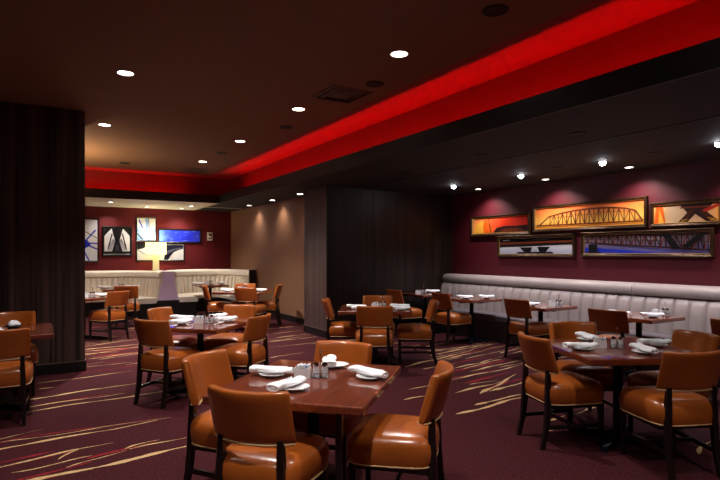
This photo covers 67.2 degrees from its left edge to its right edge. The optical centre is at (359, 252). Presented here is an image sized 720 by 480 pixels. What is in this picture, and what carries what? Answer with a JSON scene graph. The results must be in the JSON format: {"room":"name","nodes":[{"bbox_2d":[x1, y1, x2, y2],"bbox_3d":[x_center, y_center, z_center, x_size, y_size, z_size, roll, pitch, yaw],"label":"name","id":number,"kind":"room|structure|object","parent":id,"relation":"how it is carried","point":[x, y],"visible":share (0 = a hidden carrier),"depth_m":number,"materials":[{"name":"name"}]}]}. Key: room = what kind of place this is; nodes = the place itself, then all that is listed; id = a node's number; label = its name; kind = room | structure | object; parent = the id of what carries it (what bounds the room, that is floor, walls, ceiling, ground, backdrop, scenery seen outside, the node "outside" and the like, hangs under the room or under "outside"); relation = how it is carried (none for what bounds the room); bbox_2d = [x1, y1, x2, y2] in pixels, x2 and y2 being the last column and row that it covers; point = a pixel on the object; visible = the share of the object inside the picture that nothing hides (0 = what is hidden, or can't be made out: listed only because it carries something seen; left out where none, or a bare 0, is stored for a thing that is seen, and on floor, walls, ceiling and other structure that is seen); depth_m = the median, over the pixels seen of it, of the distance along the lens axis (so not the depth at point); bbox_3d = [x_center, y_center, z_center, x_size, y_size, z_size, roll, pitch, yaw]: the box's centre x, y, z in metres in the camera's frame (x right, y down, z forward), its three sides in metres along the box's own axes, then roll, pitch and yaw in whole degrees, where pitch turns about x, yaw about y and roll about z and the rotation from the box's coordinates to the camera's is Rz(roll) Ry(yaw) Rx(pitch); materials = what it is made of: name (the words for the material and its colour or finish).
{"room":"restaurant","nodes":[
{"label":"restaurant","id":0,"kind":"room"},
{"bbox_2d":[85,206,230,270],"bbox_3d":[-7.968,0.155,13.284,9.960,2.730,0.100,0,0,-31],"label":"wall","id":1,"kind":"structure","parent":0,"point":[215,254],"depth_m":14.92,"materials":[{"name":"paint"}]},
{"bbox_2d":[85,218,98,261],"bbox_3d":[-7.082,-0.330,13.731,0.840,1.120,0.038,0,0,-31],"label":"framed picture","id":2,"kind":"object","parent":1,"relation":"attached to","point":[91,224],"visible":0.35,"depth_m":13.86,"materials":[{"name":"black"}]},
{"bbox_2d":[102,226,131,255],"bbox_3d":[-6.348,-0.310,14.170,0.730,0.780,0.038,0,0,-31],"label":"framed picture","id":3,"kind":"object","parent":1,"relation":"attached to","point":[116,240],"visible":1,"depth_m":14.16,"materials":[{"name":"black"}]},
{"bbox_2d":[136,217,156,241],"bbox_3d":[-5.730,-0.635,14.539,0.530,0.650,0.038,0,0,-31],"label":"framed picture","id":4,"kind":"object","parent":1,"relation":"attached to","point":[146,227],"visible":1,"depth_m":14.54,"materials":[{"name":"black"}]},
{"bbox_2d":[136,243,184,260],"bbox_3d":[-5.412,-0.028,14.729,1.270,0.495,0.038,0,0,-31],"label":"framed picture","id":5,"kind":"object","parent":1,"relation":"attached to","point":[174,251],"visible":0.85,"depth_m":14.84,"materials":[{"name":"black"}]},
{"bbox_2d":[158,229,200,242],"bbox_3d":[-4.979,-0.470,14.988,1.160,0.380,0.038,0,0,-31],"label":"framed picture","id":6,"kind":"object","parent":1,"relation":"attached to","point":[164,235],"visible":0.99,"depth_m":14.98,"materials":[{"name":"black"}]},
{"bbox_3d":[-7.867,1.000,13.004,9.846,1.040,0.456,0,0,-31],"label":"trim","id":7,"kind":"structure","parent":1,"relation":"attached to","visible":0},
{"bbox_2d":[145,242,165,270],"bbox_3d":[-5.424,0.098,14.397,0.500,0.765,0.300,0,0,-31],"label":"table lamp","id":8,"kind":"object","parent":7,"relation":"on","point":[155,249],"visible":0.86,"depth_m":14.30,"materials":[{"name":"beige fabric"}]},
{"bbox_2d":[231,196,303,317],"bbox_3d":[-2.192,0.155,13.231,0.100,2.730,5.920,0,0,-31],"label":"wall","id":9,"kind":"structure","parent":0,"point":[268,239],"depth_m":12.81,"materials":[{"name":"beige paint"}]},
{"bbox_2d":[266,312,303,324],"bbox_3d":[-2.254,1.450,13.223,0.014,0.140,5.870,0,0,-31],"label":"baseboard","id":10,"kind":"structure","parent":9,"relation":"attached to","point":[299,320],"depth_m":12.02,"materials":[{"name":"black wood"}]},
{"bbox_2d":[0,0,593,175],"bbox_3d":[-2.941,-1.880,3.426,8.470,0.100,16.900,0,0,-31],"label":"ceiling","id":11,"kind":"structure","parent":0,"point":[209,75],"depth_m":5.15,"materials":[{"name":"brown paint"}]},
{"bbox_2d":[116,70,134,75],"bbox_3d":[-2.380,-1.825,5.498,0.185,0.011,0.185,0,0,-31],"label":"recessed light","id":12,"kind":"object","parent":11,"relation":"in","point":[119,72],"visible":1,"depth_m":5.49,"materials":[{"name":"white glass"}]},
{"bbox_2d":[181,167,209,172],"bbox_3d":[-3.627,-1.816,11.930,0.520,0.028,0.520,0,0,-31],"label":"ceiling vent","id":13,"kind":"object","parent":11,"relation":"in","point":[186,168],"visible":1,"depth_m":11.86,"materials":[{"name":"brown metal"}]},
{"bbox_2d":[311,85,372,103],"bbox_3d":[-0.212,-1.816,6.258,0.520,0.028,0.520,0,0,-31],"label":"ceiling vent","id":14,"kind":"object","parent":11,"relation":"in","point":[332,93],"visible":1,"depth_m":6.21,"materials":[{"name":"brown metal"}]},
{"bbox_2d":[366,81,383,86],"bbox_3d":[0.159,-1.825,5.851,0.200,0.011,0.200,0,0,-31],"label":"ceiling speaker","id":15,"kind":"object","parent":11,"relation":"attached to","point":[369,83],"visible":1,"depth_m":5.83,"materials":[{"name":"black"}]},
{"bbox_2d":[389,50,408,57],"bbox_3d":[0.360,-1.825,4.970,0.185,0.011,0.185,0,0,-31],"label":"recessed light","id":16,"kind":"object","parent":11,"relation":"in","point":[396,53],"visible":1,"depth_m":4.96,"materials":[{"name":"beige"}]},
{"bbox_2d":[482,4,508,16],"bbox_3d":[1.019,-1.825,4.082,0.200,0.011,0.200,0,0,-31],"label":"ceiling speaker","id":17,"kind":"object","parent":11,"relation":"attached to","point":[494,10],"visible":1,"depth_m":4.07,"materials":[{"name":"black plastic"}]},
{"bbox_2d":[0,311,719,479],"bbox_3d":[-1.863,1.519,5.609,12.560,0.001,19.540,0,0,-31],"label":"floor","id":18,"kind":"structure","parent":0,"point":[83,425],"depth_m":4.72,"materials":[{"name":"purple carpet"}]},
{"bbox_2d":[0,328,33,426],"bbox_3d":[-3.237,1.091,4.884,0.514,0.858,0.601,0,0,-31],"label":"dining chair","id":19,"kind":"object","parent":18,"relation":"on","point":[16,372],"visible":1,"depth_m":4.78,"materials":[{"name":"orange leather"}]},
{"bbox_2d":[0,311,38,395],"bbox_3d":[-3.793,1.091,5.896,0.514,0.858,0.601,0,0,-31],"label":"dining chair","id":20,"kind":"object","parent":18,"relation":"on","point":[24,317],"visible":0.37,"depth_m":6.07,"materials":[{"name":"orange leather"}]},
{"bbox_2d":[0,323,53,409],"bbox_3d":[-3.587,1.145,5.335,0.980,0.750,0.960,0,0,-31],"label":"dining table","id":21,"kind":"object","parent":18,"relation":"on","point":[39,330],"visible":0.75,"depth_m":5.34,"materials":[{"name":"brown wood"}]},
{"bbox_2d":[0,101,83,363],"bbox_3d":[-6.206,-0.155,6.028,5.535,3.350,1.083,0,0,-31],"label":"wall pier","id":22,"kind":"object","parent":18,"relation":"on","point":[42,147],"visible":0.94,"depth_m":6.76,"materials":[{"name":"brown wood"}]},
{"bbox_2d":[35,358,85,375],"bbox_3d":[-6.192,1.450,6.026,5.557,0.140,1.100,0,0,-31],"label":"baseboard","id":23,"kind":"object","parent":22,"relation":"attached to","point":[71,366],"visible":0.55,"depth_m":6.83,"materials":[{"name":"black wood"}]},
{"bbox_2d":[84,111,84,359],"bbox_3d":[-3.558,-0.155,6.999,0.008,3.350,0.035,0,0,-31],"label":"trim","id":24,"kind":"structure","parent":22,"relation":"attached to","point":[84,111],"depth_m":6.98,"materials":[{"name":"silver metal"}]},
{"bbox_2d":[85,294,106,337],"bbox_3d":[-4.900,1.145,9.595,0.960,0.750,0.980,0,0,29],"label":"dining table","id":25,"kind":"object","parent":18,"relation":"on","point":[96,298],"visible":0.19,"depth_m":9.59,"materials":[{"name":"brown wood"}]},
{"bbox_2d":[89,290,129,341],"bbox_3d":[-4.410,1.091,9.564,0.601,0.858,0.514,0,0,27],"label":"dining chair","id":26,"kind":"object","parent":18,"relation":"on","point":[115,298],"visible":1,"depth_m":9.41,"materials":[{"name":"orange leather"}]},
{"bbox_2d":[85,270,162,318],"bbox_3d":[-6.807,0.979,12.376,4.220,1.083,1.550,0,0,-31],"label":"booth","id":27,"kind":"object","parent":18,"relation":"on","point":[149,282],"visible":0.37,"depth_m":13.25,"materials":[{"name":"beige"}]},
{"bbox_2d":[113,286,139,326],"bbox_3d":[-4.797,1.091,11.136,0.514,0.858,0.601,0,0,-21],"label":"dining chair","id":28,"kind":"object","parent":18,"relation":"on","point":[132,306],"visible":0.52,"depth_m":10.97,"materials":[{"name":"orange leather"}]},
{"bbox_2d":[133,318,199,408],"bbox_3d":[-1.993,1.091,5.593,0.514,0.858,0.601,0,0,24],"label":"dining chair","id":29,"kind":"object","parent":18,"relation":"on","point":[166,360],"visible":0.92,"depth_m":5.39,"materials":[{"name":"orange leather"}]},
{"bbox_2d":[154,270,179,314],"bbox_3d":[-4.886,0.978,13.391,0.500,1.085,1.500,0,0,-31],"label":"divider","id":30,"kind":"object","parent":18,"relation":"on","point":[168,295],"visible":0.85,"depth_m":12.76,"materials":[{"name":"purple fabric"}]},
{"bbox_2d":[146,306,196,383],"bbox_3d":[-2.203,1.091,6.457,0.601,0.858,0.514,0,0,15],"label":"dining chair","id":31,"kind":"object","parent":18,"relation":"on","point":[160,313],"visible":0.24,"depth_m":6.36,"materials":[{"name":"orange leather"}]},
{"bbox_2d":[135,316,247,393],"bbox_3d":[-1.773,1.145,6.024,0.960,0.750,0.980,0,0,15],"label":"dining table","id":32,"kind":"object","parent":18,"relation":"on","point":[218,327],"visible":0.44,"depth_m":5.76,"materials":[{"name":"brown wood"}]},
{"bbox_3d":[-1.919,0.759,5.848,0.170,0.021,0.170,0,0,-31],"label":"plate","id":33,"kind":"object","parent":32,"relation":"on","visible":0},
{"bbox_2d":[168,318,192,323],"bbox_3d":[-1.942,0.728,5.850,0.103,0.042,0.270,0,0,32],"label":"napkin","id":34,"kind":"object","parent":33,"relation":"on","point":[172,321],"visible":0.99,"depth_m":5.80,"materials":[{"name":"white fabric"}]},
{"bbox_3d":[-1.483,0.759,6.073,0.170,0.021,0.170,0,0,-31],"label":"plate","id":35,"kind":"object","parent":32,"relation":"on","visible":0},
{"bbox_2d":[214,316,237,320],"bbox_3d":[-1.506,0.728,6.076,0.103,0.042,0.270,0,0,34],"label":"napkin","id":36,"kind":"object","parent":35,"relation":"on","point":[225,317],"visible":1,"depth_m":6.03,"materials":[{"name":"white fabric"}]},
{"bbox_2d":[166,269,248,315],"bbox_3d":[-4.005,0.979,14.051,2.070,1.083,1.550,0,0,-31],"label":"booth","id":37,"kind":"object","parent":18,"relation":"on","point":[192,299],"visible":0.61,"depth_m":14.31,"materials":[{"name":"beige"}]},
{"bbox_2d":[182,349,233,479],"bbox_3d":[-0.812,1.091,3.474,0.601,0.858,0.514,0,0,20],"label":"dining chair","id":38,"kind":"object","parent":18,"relation":"on","point":[201,370],"visible":0.46,"depth_m":3.37,"materials":[{"name":"orange leather"}]},
{"bbox_2d":[192,283,228,315],"bbox_3d":[-3.660,1.145,13.250,0.700,0.750,0.750,0,0,-31],"label":"table","id":39,"kind":"object","parent":18,"relation":"on","point":[210,286],"visible":0.66,"depth_m":13.21,"materials":[{"name":"brown wood"}]},
{"bbox_2d":[201,285,230,314],"bbox_3d":[-2.925,1.091,11.054,0.601,0.858,0.514,0,0,-16],"label":"dining chair","id":40,"kind":"object","parent":18,"relation":"on","point":[215,307],"visible":0.74,"depth_m":10.82,"materials":[{"name":"orange leather"}]},
{"bbox_2d":[204,304,255,377],"bbox_3d":[-1.591,1.091,6.695,0.514,0.858,0.601,0,0,16],"label":"dining chair","id":41,"kind":"object","parent":18,"relation":"on","point":[241,311],"visible":0.4,"depth_m":6.63,"materials":[{"name":"orange leather"}]},
{"bbox_2d":[212,313,270,380],"bbox_3d":[-1.273,1.091,5.856,0.601,0.858,0.514,0,0,19],"label":"dining chair","id":42,"kind":"object","parent":18,"relation":"on","point":[243,355],"visible":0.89,"depth_m":5.67,"materials":[{"name":"orange leather"}]},
{"bbox_2d":[211,289,272,327],"bbox_3d":[-2.378,1.145,11.069,0.980,0.750,0.960,0,0,7],"label":"dining table","id":43,"kind":"object","parent":18,"relation":"on","point":[232,292],"visible":0.2,"depth_m":10.65,"materials":[{"name":"brown wood"}]},
{"bbox_2d":[230,283,255,303],"bbox_3d":[-2.487,1.091,11.550,0.514,0.858,0.601,0,0,1],"label":"dining chair","id":44,"kind":"object","parent":18,"relation":"on","point":[249,285],"visible":0.16,"depth_m":11.75,"materials":[{"name":"orange leather"}]},
{"bbox_2d":[234,287,265,332],"bbox_3d":[-2.146,1.091,10.577,0.514,0.858,0.601,0,0,12],"label":"dining chair","id":45,"kind":"object","parent":18,"relation":"on","point":[241,294],"visible":0.7,"depth_m":10.35,"materials":[{"name":"orange leather"}]},
{"bbox_2d":[249,269,255,283],"bbox_3d":[-2.750,0.968,13.852,0.180,1.105,0.060,0,0,-31],"label":"divider","id":46,"kind":"object","parent":18,"relation":"on","point":[252,272],"visible":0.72,"depth_m":13.82,"materials":[{"name":"black wood"}]},
{"bbox_2d":[208,385,328,479],"bbox_3d":[-0.478,1.091,2.854,0.514,0.858,0.601,0,0,19],"label":"dining chair","id":47,"kind":"object","parent":18,"relation":"on","point":[259,426],"visible":1,"depth_m":2.64,"materials":[{"name":"orange leather"}]},
{"bbox_2d":[255,284,282,326],"bbox_3d":[-1.920,1.091,11.351,0.601,0.858,0.514,0,0,-3],"label":"dining chair","id":48,"kind":"object","parent":18,"relation":"on","point":[271,305],"visible":0.8,"depth_m":11.17,"materials":[{"name":"orange leather"}]},
{"bbox_2d":[203,359,400,479],"bbox_3d":[-0.286,1.145,3.313,0.900,0.750,1.040,0,0,15],"label":"dining table","id":49,"kind":"object","parent":18,"relation":"on","point":[343,393],"visible":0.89,"depth_m":3.06,"materials":[{"name":"brown wood"}]},
{"bbox_2d":[259,372,285,377],"bbox_3d":[-0.544,0.759,3.385,0.170,0.021,0.170,0,0,-31],"label":"plate","id":50,"kind":"object","parent":49,"relation":"on","point":[270,375],"visible":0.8,"depth_m":3.37,"materials":[{"name":"white ceramic"}]},
{"bbox_2d":[249,365,293,372],"bbox_3d":[-0.551,0.728,3.407,0.270,0.042,0.103,0,0,7],"label":"napkin","id":51,"kind":"object","parent":50,"relation":"on","point":[254,368],"visible":1,"depth_m":3.37,"materials":[{"name":"white fabric"}]},
{"bbox_2d":[284,383,309,390],"bbox_3d":[-0.368,0.759,3.053,0.170,0.021,0.170,0,0,-31],"label":"plate","id":52,"kind":"object","parent":49,"relation":"on","point":[298,387],"visible":0.73,"depth_m":3.06,"materials":[{"name":"white ceramic"}]},
{"bbox_2d":[266,376,305,391],"bbox_3d":[-0.416,0.728,3.045,0.103,0.042,0.270,0,0,29],"label":"napkin","id":53,"kind":"object","parent":52,"relation":"on","point":[276,386],"visible":1,"depth_m":2.99,"materials":[{"name":"white fabric"}]},
{"bbox_2d":[294,363,311,378],"bbox_3d":[-0.354,0.728,3.357,0.100,0.084,0.068,0,0,2],"label":"holder","id":54,"kind":"object","parent":49,"relation":"on","point":[305,370],"visible":0.88,"depth_m":3.33,"materials":[{"name":"white"}]},
{"bbox_2d":[311,350,329,378],"bbox_3d":[-0.245,0.684,3.353,0.114,0.171,0.066,0,0,2],"label":"stand","id":55,"kind":"object","parent":49,"relation":"on","point":[320,351],"visible":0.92,"depth_m":3.33,"materials":[{"name":"silver metal"}]},
{"bbox_2d":[313,362,318,376],"bbox_3d":[-0.272,0.720,3.354,0.042,0.090,0.042,0,0,2],"label":"salt shaker","id":56,"kind":"object","parent":55,"relation":"on","point":[315,364],"visible":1,"depth_m":3.34,"materials":[{"name":"clear glass"}]},
{"bbox_2d":[321,362,327,376],"bbox_3d":[-0.218,0.720,3.352,0.042,0.090,0.042,0,0,2],"label":"pepper shaker","id":57,"kind":"object","parent":55,"relation":"on","point":[324,369],"visible":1,"depth_m":3.34,"materials":[{"name":"clear glass"}]},
{"bbox_2d":[331,361,348,367],"bbox_3d":[-0.161,0.759,3.661,0.170,0.021,0.170,0,0,-31],"label":"plate","id":58,"kind":"object","parent":49,"relation":"on","point":[340,364],"visible":0.63,"depth_m":3.67,"materials":[{"name":"white ceramic"}]},
{"bbox_2d":[321,354,336,366],"bbox_3d":[-0.211,0.728,3.689,0.103,0.042,0.270,0,0,-3],"label":"napkin","id":59,"kind":"object","parent":58,"relation":"on","point":[330,359],"visible":0.9,"depth_m":3.60,"materials":[{"name":"white fabric"}]},
{"bbox_2d":[356,373,379,379],"bbox_3d":[0.060,0.759,3.318,0.170,0.021,0.170,0,0,-31],"label":"plate","id":60,"kind":"object","parent":49,"relation":"on","point":[363,376],"visible":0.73,"depth_m":3.32,"materials":[{"name":"white ceramic"}]},
{"bbox_2d":[348,365,387,377],"bbox_3d":[0.058,0.728,3.347,0.270,0.042,0.103,0,0,41],"label":"napkin","id":61,"kind":"object","parent":60,"relation":"on","point":[374,372],"visible":1,"depth_m":3.33,"materials":[{"name":"white fabric"}]},
{"bbox_2d":[292,340,371,479],"bbox_3d":[-0.203,1.091,3.819,0.514,0.858,0.601,0,0,22],"label":"dining chair","id":62,"kind":"object","parent":18,"relation":"on","point":[354,352],"visible":0.26,"depth_m":3.77,"materials":[{"name":"orange leather"}]},
{"bbox_2d":[322,298,359,339],"bbox_3d":[-0.254,1.091,7.825,0.601,0.858,0.514,0,0,-2],"label":"dining chair","id":63,"kind":"object","parent":18,"relation":"on","point":[337,329],"visible":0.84,"depth_m":7.61,"materials":[{"name":"orange leather"}]},
{"bbox_2d":[355,306,393,364],"bbox_3d":[0.187,1.091,7.001,0.514,0.858,0.601,0,0,1],"label":"dining chair","id":64,"kind":"object","parent":18,"relation":"on","point":[373,318],"visible":0.91,"depth_m":6.79,"materials":[{"name":"orange leather"}]},
{"bbox_2d":[338,305,411,365],"bbox_3d":[0.215,1.145,7.609,0.980,0.750,0.960,0,0,2],"label":"dining table","id":65,"kind":"object","parent":18,"relation":"on","point":[344,310],"visible":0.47,"depth_m":7.26,"materials":[{"name":"brown wood"}]},
{"bbox_2d":[304,186,451,329],"bbox_3d":[0.490,0.160,10.890,3.100,2.720,0.950,0,0,-31],"label":"wall panel","id":66,"kind":"object","parent":18,"relation":"on","point":[358,243],"visible":0.73,"depth_m":10.35,"materials":[{"name":"brown wood"}]},
{"bbox_2d":[303,321,423,337],"bbox_3d":[0.444,1.450,10.855,3.014,0.140,0.964,0,0,-31],"label":"baseboard","id":67,"kind":"structure","parent":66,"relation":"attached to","point":[306,328],"depth_m":10.11,"materials":[{"name":"black wood"}]},
{"bbox_2d":[363,295,394,355],"bbox_3d":[0.270,1.091,8.210,0.514,0.858,0.601,0,0,1],"label":"dining chair","id":68,"kind":"object","parent":18,"relation":"on","point":[368,299],"visible":0.24,"depth_m":8.41,"materials":[{"name":"orange leather"}]},
{"bbox_2d":[347,360,453,479],"bbox_3d":[0.251,1.091,3.190,0.601,0.858,0.514,0,0,13],"label":"dining chair","id":69,"kind":"object","parent":18,"relation":"on","point":[410,444],"visible":1,"depth_m":2.99,"materials":[{"name":"orange leather"}]},
{"bbox_2d":[386,289,421,326],"bbox_3d":[0.794,1.091,9.959,0.601,0.858,0.514,0,0,-31],"label":"dining chair","id":70,"kind":"object","parent":18,"relation":"on","point":[397,298],"visible":0.53,"depth_m":9.77,"materials":[{"name":"orange leather"}]},
{"bbox_2d":[396,299,438,364],"bbox_3d":[0.806,1.091,7.580,0.601,0.858,0.514,0,0,3],"label":"dining chair","id":71,"kind":"object","parent":18,"relation":"on","point":[405,332],"visible":1,"depth_m":7.38,"materials":[{"name":"orange leather"}]},
{"bbox_2d":[402,292,452,331],"bbox_3d":[1.258,1.145,10.365,0.700,0.750,0.750,0,0,-31],"label":"table","id":72,"kind":"object","parent":18,"relation":"on","point":[427,295],"visible":0.44,"depth_m":10.31,"materials":[{"name":"brown wood"}]},
{"bbox_2d":[432,292,471,345],"bbox_3d":[1.524,1.091,9.128,0.601,0.858,0.514,0,0,-31],"label":"dining chair","id":73,"kind":"object","parent":18,"relation":"on","point":[449,318],"visible":0.86,"depth_m":8.95,"materials":[{"name":"orange leather"}]},
{"bbox_2d":[451,296,501,344],"bbox_3d":[1.910,1.145,9.275,0.700,0.750,0.750,0,0,-31],"label":"table","id":74,"kind":"object","parent":18,"relation":"on","point":[475,299],"visible":0.73,"depth_m":9.18,"materials":[{"name":"brown wood"}]},
{"bbox_2d":[504,298,549,356],"bbox_3d":[2.429,1.091,7.926,0.601,0.858,0.514,0,0,-34],"label":"dining chair","id":75,"kind":"object","parent":18,"relation":"on","point":[515,308],"visible":0.89,"depth_m":7.77,"materials":[{"name":"orange leather"}]},
{"bbox_2d":[521,302,577,356],"bbox_3d":[2.670,1.145,8.005,0.700,0.750,0.750,0,0,-31],"label":"table","id":76,"kind":"object","parent":18,"relation":"on","point":[543,307],"visible":0.38,"depth_m":7.80,"materials":[{"name":"brown wood"}]},
{"bbox_2d":[516,331,604,449],"bbox_3d":[1.607,1.091,4.418,0.601,0.858,0.514,0,0,-13],"label":"dining chair","id":77,"kind":"object","parent":18,"relation":"on","point":[560,391],"visible":1,"depth_m":4.24,"materials":[{"name":"orange leather"}]},
{"bbox_2d":[428,273,719,382],"bbox_3d":[4.734,0.970,5.849,0.770,1.100,12.180,0,0,-31],"label":"bench","id":78,"kind":"object","parent":18,"relation":"on","point":[697,304],"visible":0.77,"depth_m":8.28,"materials":[{"name":"grey leather"}]},
{"bbox_2d":[549,321,612,421],"bbox_3d":[2.041,1.091,4.989,0.514,0.858,0.601,0,0,-1],"label":"dining chair","id":79,"kind":"object","parent":18,"relation":"on","point":[557,329],"visible":0.3,"depth_m":4.96,"materials":[{"name":"orange leather"}]},
{"bbox_2d":[588,308,642,385],"bbox_3d":[3.059,1.091,6.511,0.601,0.858,0.514,0,0,-43],"label":"dining chair","id":80,"kind":"object","parent":18,"relation":"on","point":[606,321],"visible":0.53,"depth_m":6.30,"materials":[{"name":"orange leather"}]},
{"bbox_2d":[550,337,692,452],"bbox_3d":[2.105,1.145,4.428,0.980,0.750,0.960,0,0,-5],"label":"dining table","id":81,"kind":"object","parent":18,"relation":"on","point":[608,356],"visible":0.56,"depth_m":4.28,"materials":[{"name":"brown wood"}]},
{"bbox_2d":[573,347,593,350],"bbox_3d":[1.767,0.759,4.302,0.170,0.021,0.170,0,0,-31],"label":"plate","id":82,"kind":"object","parent":81,"relation":"on","point":[577,348],"visible":0.8,"depth_m":4.30,"materials":[{"name":"white ceramic"}]},
{"bbox_2d":[562,342,598,347],"bbox_3d":[1.754,0.728,4.321,0.270,0.042,0.103,0,0,-9],"label":"napkin","id":83,"kind":"object","parent":82,"relation":"on","point":[564,344],"visible":1,"depth_m":4.29,"materials":[{"name":"white fabric"}]},
{"bbox_2d":[576,337,591,340],"bbox_3d":[1.993,0.759,4.763,0.170,0.021,0.170,0,0,-31],"label":"plate","id":84,"kind":"object","parent":81,"relation":"on","point":[580,338],"visible":0.72,"depth_m":4.77,"materials":[{"name":"white ceramic"}]},
{"bbox_2d":[575,331,597,339],"bbox_3d":[2.011,0.728,4.776,0.103,0.042,0.270,0,0,-9],"label":"napkin","id":85,"kind":"object","parent":84,"relation":"on","point":[580,333],"visible":0.89,"depth_m":4.77,"materials":[{"name":"white fabric"}]},
{"bbox_2d":[593,336,606,347],"bbox_3d":[1.962,0.728,4.430,0.100,0.084,0.068,0,0,21],"label":"holder","id":86,"kind":"object","parent":81,"relation":"on","point":[602,342],"visible":0.83,"depth_m":4.40,"materials":[{"name":"white"}]},
{"bbox_2d":[632,349,650,353],"bbox_3d":[2.173,0.759,4.150,0.170,0.021,0.170,0,0,-31],"label":"plate","id":87,"kind":"object","parent":81,"relation":"on","point":[639,351],"visible":0.72,"depth_m":4.17,"materials":[{"name":"white ceramic"}]},
{"bbox_2d":[629,343,658,353],"bbox_3d":[2.192,0.728,4.162,0.103,0.042,0.270,0,0,-6],"label":"napkin","id":88,"kind":"object","parent":87,"relation":"on","point":[640,346],"visible":1,"depth_m":4.14,"materials":[{"name":"white fabric"}]},
{"bbox_2d":[648,343,668,346],"bbox_3d":[2.453,0.759,4.479,0.170,0.021,0.170,0,0,-31],"label":"plate","id":89,"kind":"object","parent":81,"relation":"on","point":[656,344],"visible":0.83,"depth_m":4.45,"materials":[{"name":"white ceramic"}]},
{"bbox_2d":[637,338,672,343],"bbox_3d":[2.440,0.728,4.498,0.270,0.042,0.103,0,0,-9],"label":"napkin","id":90,"kind":"object","parent":89,"relation":"on","point":[641,340],"visible":0.99,"depth_m":4.46,"materials":[{"name":"white fabric"}]},
{"bbox_2d":[625,311,684,374],"bbox_3d":[3.450,1.145,6.701,0.700,0.750,0.750,0,0,-31],"label":"table","id":91,"kind":"object","parent":18,"relation":"on","point":[634,317],"visible":0.48,"depth_m":6.47,"materials":[{"name":"brown wood"}]},
{"bbox_3d":[3.499,0.759,6.468,0.170,0.021,0.170,0,0,-31],"label":"plate","id":92,"kind":"object","parent":91,"relation":"on","visible":0},
{"bbox_2d":[639,312,664,315],"bbox_3d":[3.489,0.728,6.488,0.270,0.042,0.103,0,0,-1],"label":"napkin","id":93,"kind":"object","parent":92,"relation":"on","point":[640,313],"visible":1,"depth_m":6.45,"materials":[{"name":"white fabric"}]},
{"bbox_2d":[619,350,719,479],"bbox_3d":[2.229,1.091,3.882,0.514,0.858,0.601,0,0,-8],"label":"dining chair","id":94,"kind":"object","parent":18,"relation":"on","point":[671,405],"visible":1,"depth_m":3.69,"materials":[{"name":"orange leather"}]},
{"bbox_2d":[627,329,719,431],"bbox_3d":[2.598,1.091,4.480,0.601,0.858,0.514,0,0,-14],"label":"dining chair","id":95,"kind":"object","parent":18,"relation":"on","point":[695,341],"visible":0.17,"depth_m":4.52,"materials":[{"name":"orange leather"}]},
{"bbox_2d":[710,318,719,393],"bbox_3d":[3.882,1.091,5.458,0.601,0.858,0.514,0,0,-31],"label":"dining chair","id":96,"kind":"object","parent":18,"relation":"on","point":[715,323],"visible":0.27,"depth_m":5.48,"materials":[{"name":"orange leather"}]},
{"bbox_2d":[85,69,719,211],"bbox_3d":[-1.863,-1.215,5.609,12.560,0.030,19.540,0,0,-31],"label":"ceiling","id":97,"kind":"structure","parent":0,"point":[696,97],"depth_m":6.47,"materials":[{"name":"paint"}]},
{"bbox_2d":[85,188,218,202],"bbox_3d":[-7.164,-1.293,10.786,8.776,0.194,0.028,0,0,-31],"label":"trim","id":98,"kind":"structure","parent":97,"relation":"attached to","point":[89,192],"depth_m":12.21,"materials":[{"name":"black"}]},
{"bbox_2d":[219,37,719,202],"bbox_3d":[0.956,-1.293,5.785,0.028,0.194,16.948,0,0,-31],"label":"ceiling beam","id":99,"kind":"structure","parent":97,"relation":"attached to","point":[703,57],"depth_m":4.75,"materials":[{"name":"black"}]},
{"bbox_2d":[85,0,719,194],"bbox_3d":[-2.738,-1.580,3.798,9.200,0.700,17.330,0,0,-31],"label":"cove","id":100,"kind":"object","parent":99,"relation":"attached to","point":[697,22],"visible":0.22,"depth_m":5.61,"materials":[{"name":"red paint"}]},
{"bbox_2d":[358,116,719,188],"bbox_3d":[3.230,-1.202,4.623,0.050,0.016,12.620,0,0,-31],"label":"trim","id":101,"kind":"structure","parent":97,"relation":"attached to","point":[715,116],"depth_m":6.03,"materials":[{"name":"black"}]},
{"bbox_2d":[452,159,719,286],"bbox_3d":[5.234,0.155,5.880,0.100,2.730,12.720,0,0,-31],"label":"wall","id":102,"kind":"structure","parent":0,"point":[476,255],"depth_m":8.46,"materials":[{"name":"red paint"}]},
{"bbox_2d":[471,212,530,235],"bbox_3d":[2.597,-0.525,10.141,0.048,0.390,1.500,0,0,-31],"label":"framed picture","id":103,"kind":"object","parent":102,"relation":"attached to","point":[513,223],"visible":1,"depth_m":10.07,"materials":[{"name":"orange paper"}]},
{"bbox_2d":[497,233,575,256],"bbox_3d":[3.018,-0.125,9.437,0.048,0.380,1.700,0,0,-31],"label":"framed picture","id":104,"kind":"object","parent":102,"relation":"attached to","point":[547,245],"visible":1,"depth_m":9.35,"materials":[{"name":"grey paper"}]},
{"bbox_2d":[532,196,647,231],"bbox_3d":[3.542,-0.588,8.562,0.048,0.445,2.060,0,0,-31],"label":"framed picture","id":105,"kind":"object","parent":102,"relation":"attached to","point":[631,212],"visible":1,"depth_m":8.43,"materials":[{"name":"orange paper"}]},
{"bbox_2d":[581,228,714,256],"bbox_3d":[4.019,-0.135,7.763,0.048,0.380,1.960,0,0,-31],"label":"framed picture","id":106,"kind":"object","parent":102,"relation":"attached to","point":[691,242],"visible":1,"depth_m":7.63,"materials":[{"name":"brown paper"}]},
{"bbox_2d":[649,197,719,227],"bbox_3d":[4.337,-0.532,7.231,0.048,0.345,0.960,0,0,-31],"label":"framed picture","id":107,"kind":"object","parent":102,"relation":"attached to","point":[695,212],"visible":1,"depth_m":7.22,"materials":[{"name":"brown paper"}]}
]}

